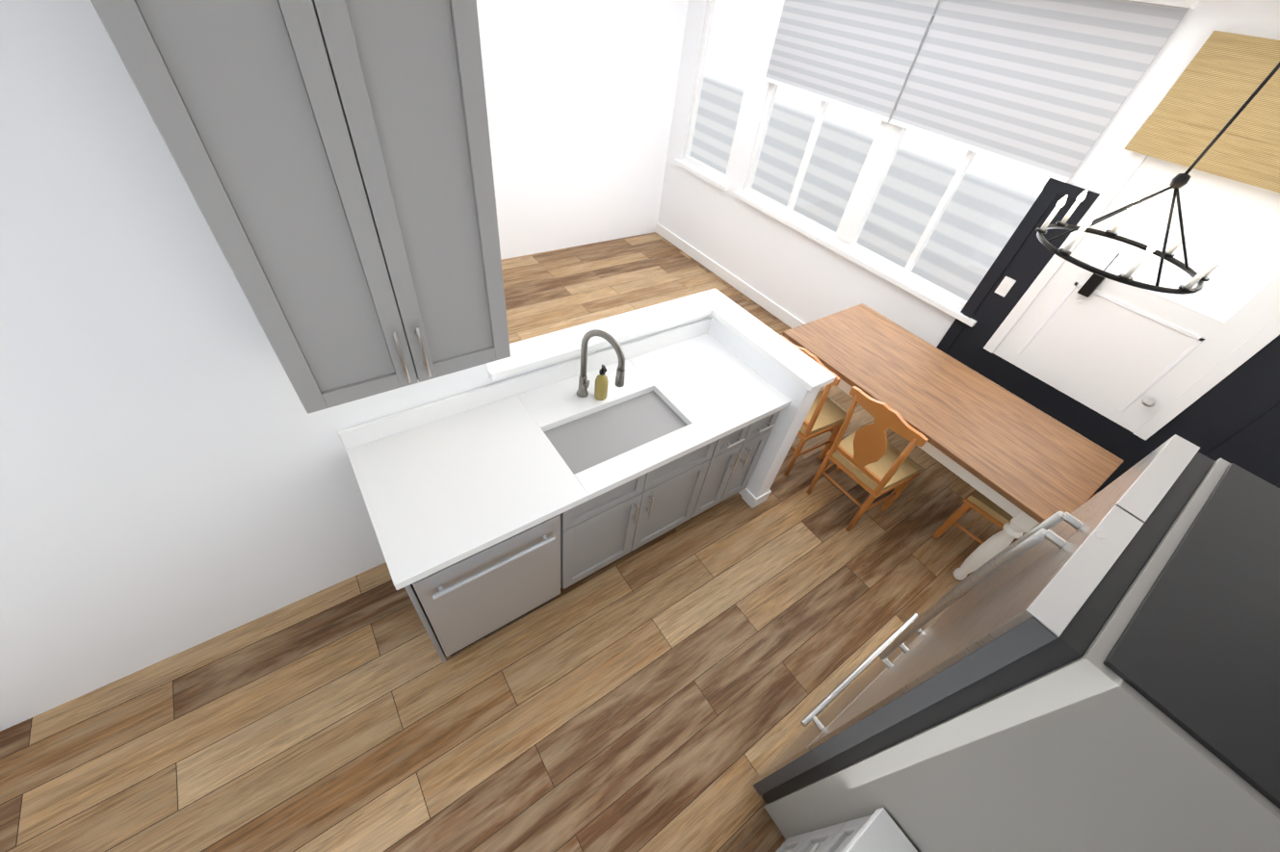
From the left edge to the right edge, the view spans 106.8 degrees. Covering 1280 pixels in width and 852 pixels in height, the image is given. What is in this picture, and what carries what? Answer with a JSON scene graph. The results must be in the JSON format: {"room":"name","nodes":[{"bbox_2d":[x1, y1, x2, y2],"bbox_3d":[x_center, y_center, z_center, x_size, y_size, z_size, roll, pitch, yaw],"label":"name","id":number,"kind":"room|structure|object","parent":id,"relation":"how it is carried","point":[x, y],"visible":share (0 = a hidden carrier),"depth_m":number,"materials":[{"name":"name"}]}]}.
{"room":"kitchen","nodes":[
{"label":"kitchen","id":0,"kind":"room"},
{"bbox_2d":[0,0,784,731],"bbox_3d":[-1.329,-0.215,1.658,4.540,2.700,0.120,-22,53,-28],"label":"wall","id":1,"kind":"structure","parent":0,"point":[176,474],"depth_m":1.74,"materials":[{"name":"white paint"}]},
{"bbox_2d":[90,0,510,414],"bbox_3d":[-0.755,-0.670,1.238,0.650,1.220,0.399,-22,53,-28],"label":"upper cabinet","id":2,"kind":"object","parent":1,"relation":"attached to","point":[332,160],"visible":1,"depth_m":1.11,"materials":[{"name":"grey wood"}]},
{"bbox_2d":[337,317,710,448],"bbox_3d":[-0.402,-0.277,2.426,2.016,0.100,0.019,-22,53,-28],"label":"backsplash","id":3,"kind":"structure","parent":1,"relation":"attached to","point":[409,419],"depth_m":2.27,"materials":[{"name":"white stone"}]},
{"bbox_2d":[486,288,835,391],"bbox_3d":[0.115,-0.289,2.364,1.528,0.039,0.960,-22,53,-28],"label":"sill ledge","id":4,"kind":"object","parent":1,"relation":"attached to","point":[797,365],"visible":0.92,"depth_m":2.54,"materials":[{"name":"white stone"}]},
{"bbox_2d":[0,232,1017,851],"bbox_3d":[-0.743,0.363,3.132,6.490,0.050,5.940,-22,53,-28],"label":"floor","id":5,"kind":"structure","parent":0,"point":[670,691],"depth_m":2.20,"materials":[{"name":"wood"}]},
{"bbox_2d":[412,514,560,656],"bbox_3d":[-0.788,0.557,2.277,0.595,0.862,0.688,-22,53,-28],"label":"dishwasher","id":6,"kind":"object","parent":5,"relation":"on","point":[471,600],"visible":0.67,"depth_m":2.04,"materials":[{"name":"silver metal"}]},
{"bbox_2d":[541,437,730,589],"bbox_3d":[-0.183,0.264,2.668,0.948,0.870,0.687,-22,53,-28],"label":"base cabinet","id":7,"kind":"object","parent":5,"relation":"on","point":[599,533],"depth_m":2.43,"materials":[{"name":"grey wood"}]},
{"bbox_2d":[345,333,791,590],"bbox_3d":[-0.213,-0.009,2.288,2.016,0.040,0.717,-22,53,-28],"label":"countertop","id":8,"kind":"structure","parent":7,"relation":"on","point":[437,495],"depth_m":2.06,"materials":[{"name":"white stone"}]},
{"bbox_2d":[576,329,625,397],"bbox_3d":[-0.186,-0.264,2.220,0.129,0.419,0.246,-22,53,-28],"label":"faucet","id":9,"kind":"object","parent":8,"relation":"on","point":[584,384],"visible":1,"depth_m":2.16,"materials":[{"name":"silver metal"}]},
{"bbox_2d":[594,365,608,400],"bbox_3d":[-0.183,-0.220,2.325,0.068,0.210,0.080,-22,53,-28],"label":"soap dispenser","id":10,"kind":"object","parent":8,"relation":"on","point":[601,384],"visible":1,"depth_m":2.32,"materials":[{"name":"yellow plastic"}]},
{"bbox_2d":[545,391,687,471],"bbox_3d":[-0.116,0.081,2.358,0.684,0.186,0.344,-22,53,-28],"label":"sink","id":11,"kind":"object","parent":8,"relation":"in","point":[588,439],"depth_m":2.30,"materials":[{"name":"grey metal"}]},
{"bbox_2d":[703,414,778,511],"bbox_3d":[0.330,0.054,2.961,0.540,0.870,0.687,-22,53,-28],"label":"base cabinet","id":12,"kind":"object","parent":5,"relation":"on","point":[741,457],"depth_m":2.76,"materials":[{"name":"grey wood"}]},
{"bbox_2d":[781,335,847,475],"bbox_3d":[1.121,-0.157,3.215,0.496,0.990,0.460,-22,53,-28],"label":"chair","id":13,"kind":"object","parent":5,"relation":"on","point":[824,414],"visible":0.27,"depth_m":3.18,"materials":[{"name":"brown wood"}]},
{"bbox_2d":[775,814,871,851],"bbox_3d":[0.624,1.678,1.388,0.451,0.870,0.632,-22,53,-28],"label":"base cabinet","id":14,"kind":"object","parent":5,"relation":"on","point":[834,838],"depth_m":1.49,"materials":[{"name":"grey"}]},
{"bbox_2d":[840,808,917,851],"bbox_3d":[0.675,1.357,1.069,0.451,0.040,0.637,-22,53,-28],"label":"countertop","id":15,"kind":"structure","parent":14,"relation":"on","point":[880,834],"depth_m":1.28,"materials":[{"name":"white stone"}]},
{"bbox_2d":[806,386,928,531],"bbox_3d":[1.442,0.176,2.935,0.496,0.990,0.460,-22,53,-28],"label":"chair","id":16,"kind":"object","parent":5,"relation":"on","point":[872,461],"visible":1,"depth_m":2.83,"materials":[{"name":"brown wood"}]},
{"bbox_2d":[782,303,1123,580],"bbox_3d":[1.844,0.043,3.286,0.920,0.774,1.850,-22,53,-28],"label":"dining table","id":17,"kind":"object","parent":5,"relation":"on","point":[1026,466],"visible":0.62,"depth_m":2.84,"materials":[{"name":"brown wood"}]},
{"bbox_2d":[751,434,1279,851],"bbox_3d":[1.150,1.033,1.455,0.894,1.800,0.888,-22,53,-28],"label":"fridge","id":18,"kind":"object","parent":5,"relation":"on","point":[1099,671],"visible":1,"depth_m":0.92,"materials":[{"name":"grey metal"}]},
{"bbox_2d":[932,489,1099,544],"bbox_3d":[2.298,0.460,2.792,0.460,0.990,0.496,-22,53,-28],"label":"chair","id":19,"kind":"object","parent":5,"relation":"on","point":[985,507],"visible":0.29,"depth_m":2.84,"materials":[{"name":"brown wood"}]},
{"bbox_2d":[708,315,820,497],"bbox_3d":[0.643,-0.088,3.026,0.120,1.050,0.750,-22,53,-28],"label":"wall","id":20,"kind":"structure","parent":0,"point":[789,421],"depth_m":2.73,"materials":[{"name":"white paint"}]},
{"bbox_2d":[758,489,771,501],"bbox_3d":[0.642,0.220,3.393,0.012,0.099,0.788,-22,53,-28],"label":"baseboard","id":21,"kind":"structure","parent":20,"relation":"attached to","point":[764,497],"depth_m":3.14,"materials":[{"name":"white wood"}]},
{"bbox_2d":[739,0,1279,347],"bbox_3d":[1.977,-1.716,3.695,0.120,2.700,5.790,-22,53,-28],"label":"wall","id":22,"kind":"structure","parent":0,"point":[806,278],"depth_m":3.78,"materials":[{"name":"white paint"}]},
{"bbox_2d":[682,0,767,182],"bbox_3d":[0.798,-3.289,4.604,0.055,1.514,0.744,-22,53,-28],"label":"window","id":23,"kind":"structure","parent":22,"relation":"in","point":[697,91],"depth_m":4.69,"materials":[{"name":"white"}]},
{"bbox_2d":[655,222,804,328],"bbox_3d":[1.815,-0.741,4.530,0.014,0.119,5.696,-22,53,-28],"label":"baseboard","id":24,"kind":"structure","parent":22,"relation":"attached to","point":[774,309],"depth_m":5.28,"materials":[{"name":"white wood"}]},
{"bbox_2d":[674,15,1047,327],"bbox_3d":[1.531,-2.409,3.878,0.125,1.562,3.580,-22,53,-28],"label":"window","id":25,"kind":"structure","parent":22,"relation":"in","point":[888,139],"depth_m":3.81,"materials":[{"name":"white"}]},
{"bbox_2d":[763,0,1200,182],"bbox_3d":[1.838,-2.509,3.159,0.072,0.845,2.530,-22,53,-28],"label":"roller blind","id":26,"kind":"object","parent":25,"relation":"attached to","point":[1044,88],"visible":0.96,"depth_m":2.92,"materials":[{"name":"white fabric"}]},
{"bbox_2d":[993,276,1016,297],"bbox_3d":[2.470,-0.943,3.218,0.010,0.120,0.070,-22,53,-28],"label":"switch plate","id":27,"kind":"object","parent":22,"relation":"attached to","point":[1005,285],"visible":1,"depth_m":3.21,"materials":[{"name":"white plastic"}]},
{"bbox_2d":[936,178,1279,495],"bbox_3d":[2.942,-0.241,2.904,0.028,1.720,2.051,-22,53,-28],"label":"trim","id":28,"kind":"structure","parent":22,"relation":"attached to","point":[1233,417],"depth_m":2.94,"materials":[{"name":"black paint"}]},
{"bbox_2d":[983,151,1279,440],"bbox_3d":[2.833,-0.708,2.672,0.109,1.360,1.036,-22,53,-28],"label":"glazed door","id":29,"kind":"structure","parent":22,"relation":"in","point":[1143,364],"depth_m":2.66,"materials":[{"name":"white wood"}]},
{"bbox_2d":[1123,30,1279,193],"bbox_3d":[2.932,-1.325,2.088,0.079,0.490,1.060,-22,53,-28],"label":"window blind","id":30,"kind":"object","parent":22,"relation":"attached to","point":[1222,77],"visible":1,"depth_m":2.23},
{"bbox_3d":[-0.427,-1.567,1.198,6.490,0.050,5.940,-22,53,-28],"label":"ceiling","id":31,"kind":"structure","parent":0,"visible":0},
{"bbox_2d":[1035,61,1279,294],"bbox_3d":[2.179,-1.073,1.815,0.642,0.910,0.642,-22,53,-28],"label":"chandelier","id":32,"kind":"object","parent":31,"relation":"hanging from","point":[1176,184],"visible":1,"depth_m":1.97,"materials":[{"name":"black metal"}]},
{"label":"outside","id":33,"kind":"structure","parent":0,"visible":0},
{"bbox_2d":[689,0,1049,301],"bbox_3d":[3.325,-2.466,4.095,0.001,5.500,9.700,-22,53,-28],"label":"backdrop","id":34,"kind":"structure","parent":33,"point":[910,210],"depth_m":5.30,"materials":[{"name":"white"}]}
]}

